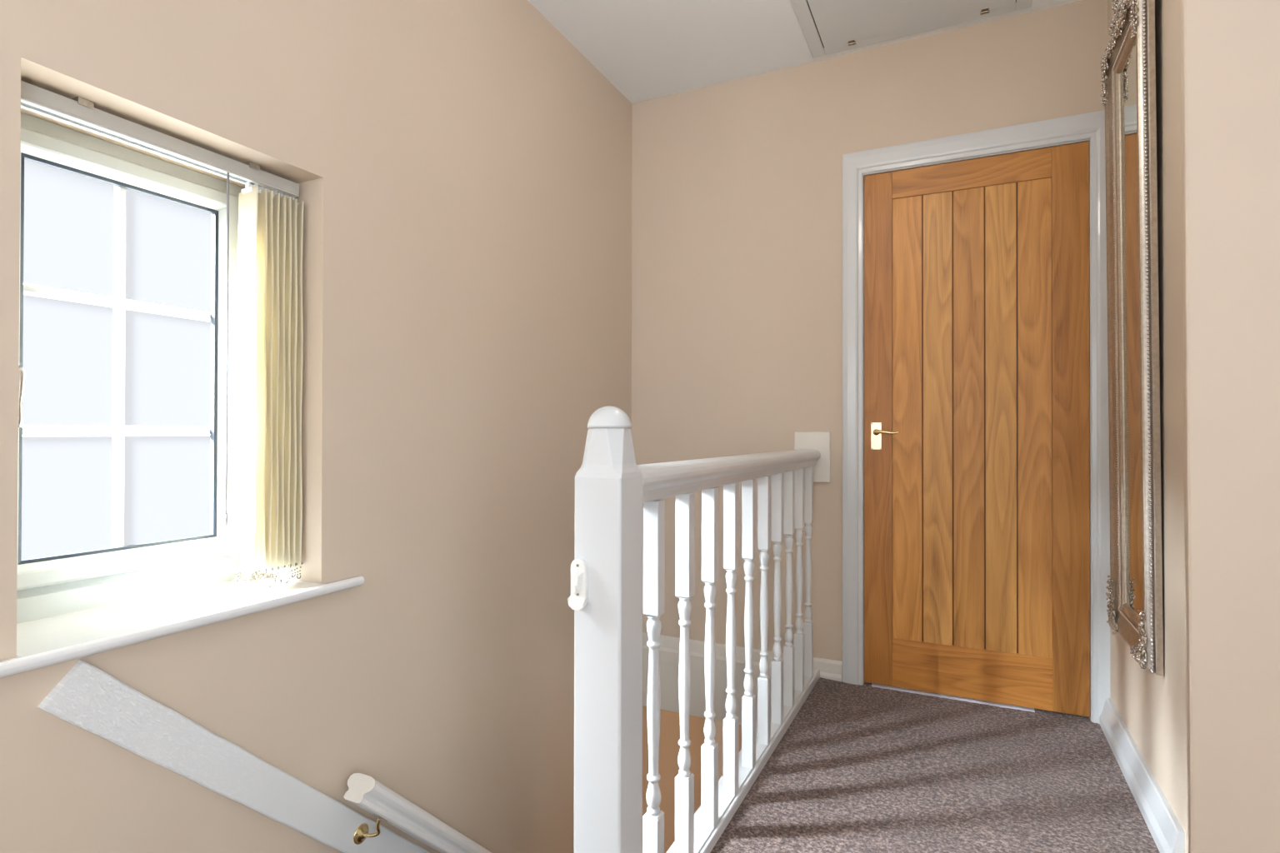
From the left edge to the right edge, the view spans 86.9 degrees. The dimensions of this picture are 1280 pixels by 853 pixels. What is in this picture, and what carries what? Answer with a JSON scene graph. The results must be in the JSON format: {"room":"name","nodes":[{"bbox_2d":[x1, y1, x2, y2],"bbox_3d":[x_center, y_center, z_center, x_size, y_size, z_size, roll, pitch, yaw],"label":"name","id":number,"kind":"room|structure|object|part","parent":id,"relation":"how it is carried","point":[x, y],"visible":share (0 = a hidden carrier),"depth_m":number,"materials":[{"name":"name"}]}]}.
{"room":"stair landing","nodes":[
{"label":"stair landing","id":0,"kind":"room"},
{"bbox_2d":[0,0,704,852],"bbox_3d":[-1.167,1.002,0.994,0.260,5.165,8.000,0,0,26],"label":"wall","id":1,"kind":"structure","parent":0,"point":[462,170],"depth_m":1.77,"materials":[{"name":"beige paint"}]},
{"bbox_2d":[16,112,255,624],"bbox_3d":[-1.073,-0.107,1.426,0.104,0.956,0.561,0,0,26],"label":"window","id":2,"kind":"structure","parent":1,"relation":"in","point":[51,586],"depth_m":1.43,"materials":[{"name":"white plastic"}]},
{"bbox_3d":[-1.130,-0.054,1.224,0.032,0.111,0.018,0,0,9],"label":"handle","id":3,"kind":"part","parent":2,"relation":"part of","materials":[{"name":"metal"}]},
{"bbox_2d":[20,80,303,588],"bbox_3d":[-0.948,-0.113,1.365,0.094,0.947,0.554,0,0,26],"label":"vertical blind","id":4,"kind":"object","parent":2,"relation":"attached to","point":[270,331],"visible":1,"depth_m":1.52,"materials":[{"name":"beige fabric"}]},
{"bbox_3d":[-0.894,0.340,1.575,0.010,0.045,0.113,0,0,26],"label":"bead chain","id":5,"kind":"part","parent":4,"relation":"part of","materials":[{"name":"grey plastic"}]},
{"bbox_3d":[-0.818,0.340,1.539,0.010,0.045,0.113,0,0,26],"label":"bead chain","id":6,"kind":"part","parent":4,"relation":"part of","materials":[{"name":"grey plastic"}]},
{"bbox_2d":[0,575,364,678],"bbox_3d":[-0.966,0.377,1.364,0.280,0.026,0.773,0,0,26],"label":"windowsill","id":7,"kind":"structure","parent":1,"relation":"attached to","point":[43,642],"depth_m":1.30,"materials":[{"name":"white paint"}]},
{"bbox_2d":[36,660,429,852],"bbox_3d":[-0.474,1.501,2.122,0.018,2.196,2.304,0,0,26],"label":"board","id":8,"kind":"object","parent":1,"relation":"attached to","point":[87,697],"visible":0.99,"depth_m":1.32,"materials":[{"name":"white wood"}]},
{"bbox_2d":[343,773,491,852],"bbox_3d":[-0.294,1.684,2.372,0.092,1.698,1.781,0,0,26],"label":"wall handrail","id":9,"kind":"object","parent":8,"relation":"attached to","point":[364,792],"visible":1,"depth_m":1.67,"materials":[{"name":"white paint"}]},
{"bbox_3d":[-0.656,0.981,1.654,0.051,0.051,0.015,0,0,14],"label":"bracket arm","id":10,"kind":"part","parent":9,"relation":"part of","materials":[{"name":"gold metal"}]},
{"bbox_3d":[-0.635,0.956,1.650,0.016,0.032,0.034,0,0,26],"label":"saddle plate","id":11,"kind":"part","parent":9,"relation":"part of","materials":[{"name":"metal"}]},
{"bbox_2d":[704,718,756,753],"bbox_3d":[1.293,2.425,3.521,1.997,2.360,0.100,0,0,26],"label":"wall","id":12,"kind":"structure","parent":0,"point":[739,726],"depth_m":3.82,"materials":[{"name":"paint"}]},
{"bbox_2d":[715,720,723,780],"bbox_3d":[0.853,2.455,3.665,0.935,2.300,0.020,0,0,26],"label":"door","id":13,"kind":"structure","parent":12,"relation":"in","point":[719,725],"depth_m":3.85,"materials":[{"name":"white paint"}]},
{"bbox_2d":[527,0,1079,104],"bbox_3d":[-0.115,-1.536,-0.350,2.802,0.100,6.450,0,0,26],"label":"ceiling","id":14,"kind":"structure","parent":0,"point":[647,49],"depth_m":2.55,"materials":[{"name":"white paint"}]},
{"bbox_2d":[790,0,1032,58],"bbox_3d":[0.863,-1.462,2.176,0.752,0.013,0.752,0,0,26],"label":"hatch","id":15,"kind":"object","parent":14,"relation":"attached to","point":[834,26],"visible":1,"depth_m":2.41,"materials":[{"name":"white paint"}]},
{"bbox_2d":[631,0,1107,661],"bbox_3d":[0.796,-0.113,2.718,1.797,2.705,0.110,0,0,26],"label":"wall","id":16,"kind":"structure","parent":0,"point":[737,185],"depth_m":2.77,"materials":[{"name":"beige paint"}]},
{"bbox_2d":[642,659,757,728],"bbox_3d":[0.295,1.140,2.880,0.752,0.209,0.014,0,0,26],"label":"trim","id":17,"kind":"structure","parent":16,"relation":"attached to","point":[668,673],"depth_m":2.90,"materials":[{"name":"white paint"}]},
{"bbox_2d":[642,632,842,681],"bbox_3d":[0.373,0.978,2.841,0.926,0.112,0.019,0,0,26],"label":"baseboard","id":18,"kind":"structure","parent":16,"relation":"attached to","point":[669,649],"depth_m":2.85,"materials":[{"name":"white paint"}]},
{"bbox_2d":[871,683,1034,712],"bbox_3d":[1.144,0.999,2.497,0.545,0.008,0.034,0,0,26],"label":"trim","id":19,"kind":"structure","parent":16,"relation":"attached to","point":[1001,705],"depth_m":2.48,"materials":[{"name":"silver metal"}]},
{"bbox_2d":[842,110,1109,724],"bbox_3d":[1.205,-0.019,2.498,0.869,2.096,0.154,0,0,26],"label":"door","id":20,"kind":"structure","parent":16,"relation":"in","point":[976,501],"depth_m":2.46,"materials":[{"name":"brown wood"}]},
{"bbox_3d":[0.911,0.037,2.603,0.039,0.105,0.004,0,0,26],"label":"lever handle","id":21,"kind":"part","parent":20,"relation":"part of","materials":[{"name":"gold metal"}]},
{"bbox_3d":[0.933,0.022,2.566,0.097,0.025,0.044,0,0,26],"label":"lever","id":22,"kind":"part","parent":20,"relation":"part of","materials":[{"name":"gold metal"}]},
{"bbox_3d":[1.211,-0.924,2.490,0.524,0.104,0.040,0,0,26],"label":"rail","id":23,"kind":"part","parent":20,"relation":"part of","materials":[{"name":"brown wood"}]},
{"bbox_3d":[1.207,0.900,2.479,0.524,0.182,0.040,0,0,26],"label":"rail","id":24,"kind":"part","parent":20,"relation":"part of","materials":[{"name":"brown wood"}]},
{"bbox_2d":[710,677,1159,852],"bbox_3d":[0.274,0.974,-0.420,1.945,0.071,6.290,0,0,26],"label":"floor","id":25,"kind":"structure","parent":0,"point":[866,768],"depth_m":1.85,"materials":[{"name":"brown carpet"}]},
{"bbox_2d":[573,405,830,852],"bbox_3d":[0.312,0.982,1.910,0.142,2.024,1.751,0,0,26],"label":"balustrade","id":26,"kind":"object","parent":25,"relation":"on","point":[611,489],"visible":1,"depth_m":1.39,"materials":[{"name":"white paint"}]},
{"bbox_2d":[567,558,588,610],"bbox_3d":[-0.105,0.265,1.132,0.033,0.084,0.022,0,0,26],"label":"latch","id":27,"kind":"object","parent":26,"relation":"attached to","point":[578,598],"visible":1,"depth_m":1.13,"materials":[{"name":"white plastic"}]},
{"bbox_3d":[-0.055,0.996,1.165,0.090,1.985,0.090,0,0,26],"label":"newel post","id":28,"kind":"part","parent":26,"relation":"part of","materials":[{"name":"white paint"}]},
{"bbox_3d":[0.318,0.115,1.953,0.095,0.070,1.644,0,0,26],"label":"rail","id":29,"kind":"part","parent":26,"relation":"part of","materials":[{"name":"white paint"}]},
{"bbox_3d":[0.322,0.958,1.945,0.078,0.062,1.642,0,0,26],"label":"rail","id":30,"kind":"part","parent":26,"relation":"part of","materials":[{"name":"white paint"}]},
{"bbox_2d":[1107,0,1186,852],"bbox_3d":[1.507,-0.117,1.891,0.200,2.705,0.990,0,0,26],"label":"wall","id":31,"kind":"structure","parent":0,"point":[1152,707],"depth_m":1.62,"materials":[{"name":"beige paint"}]},
{"bbox_2d":[1100,0,1163,675],"bbox_3d":[1.348,-0.297,1.868,0.064,1.814,0.456,0,0,26],"label":"wall mirror","id":32,"kind":"object","parent":31,"relation":"attached to","point":[1127,67],"visible":1,"depth_m":1.84,"materials":[{"name":"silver metal"}]},
{"bbox_2d":[1099,697,1184,852],"bbox_3d":[1.382,0.965,1.893,0.030,0.121,0.860,0,0,26],"label":"baseboard","id":33,"kind":"structure","parent":31,"relation":"attached to","point":[1168,836],"depth_m":1.76,"materials":[{"name":"white paint"}]},
{"bbox_2d":[1180,0,1279,852],"bbox_3d":[1.450,-0.122,1.026,1.168,2.705,0.700,0,0,26],"label":"wall","id":34,"kind":"structure","parent":0,"point":[1230,49],"depth_m":0.94,"materials":[{"name":"beige paint"}]}
]}

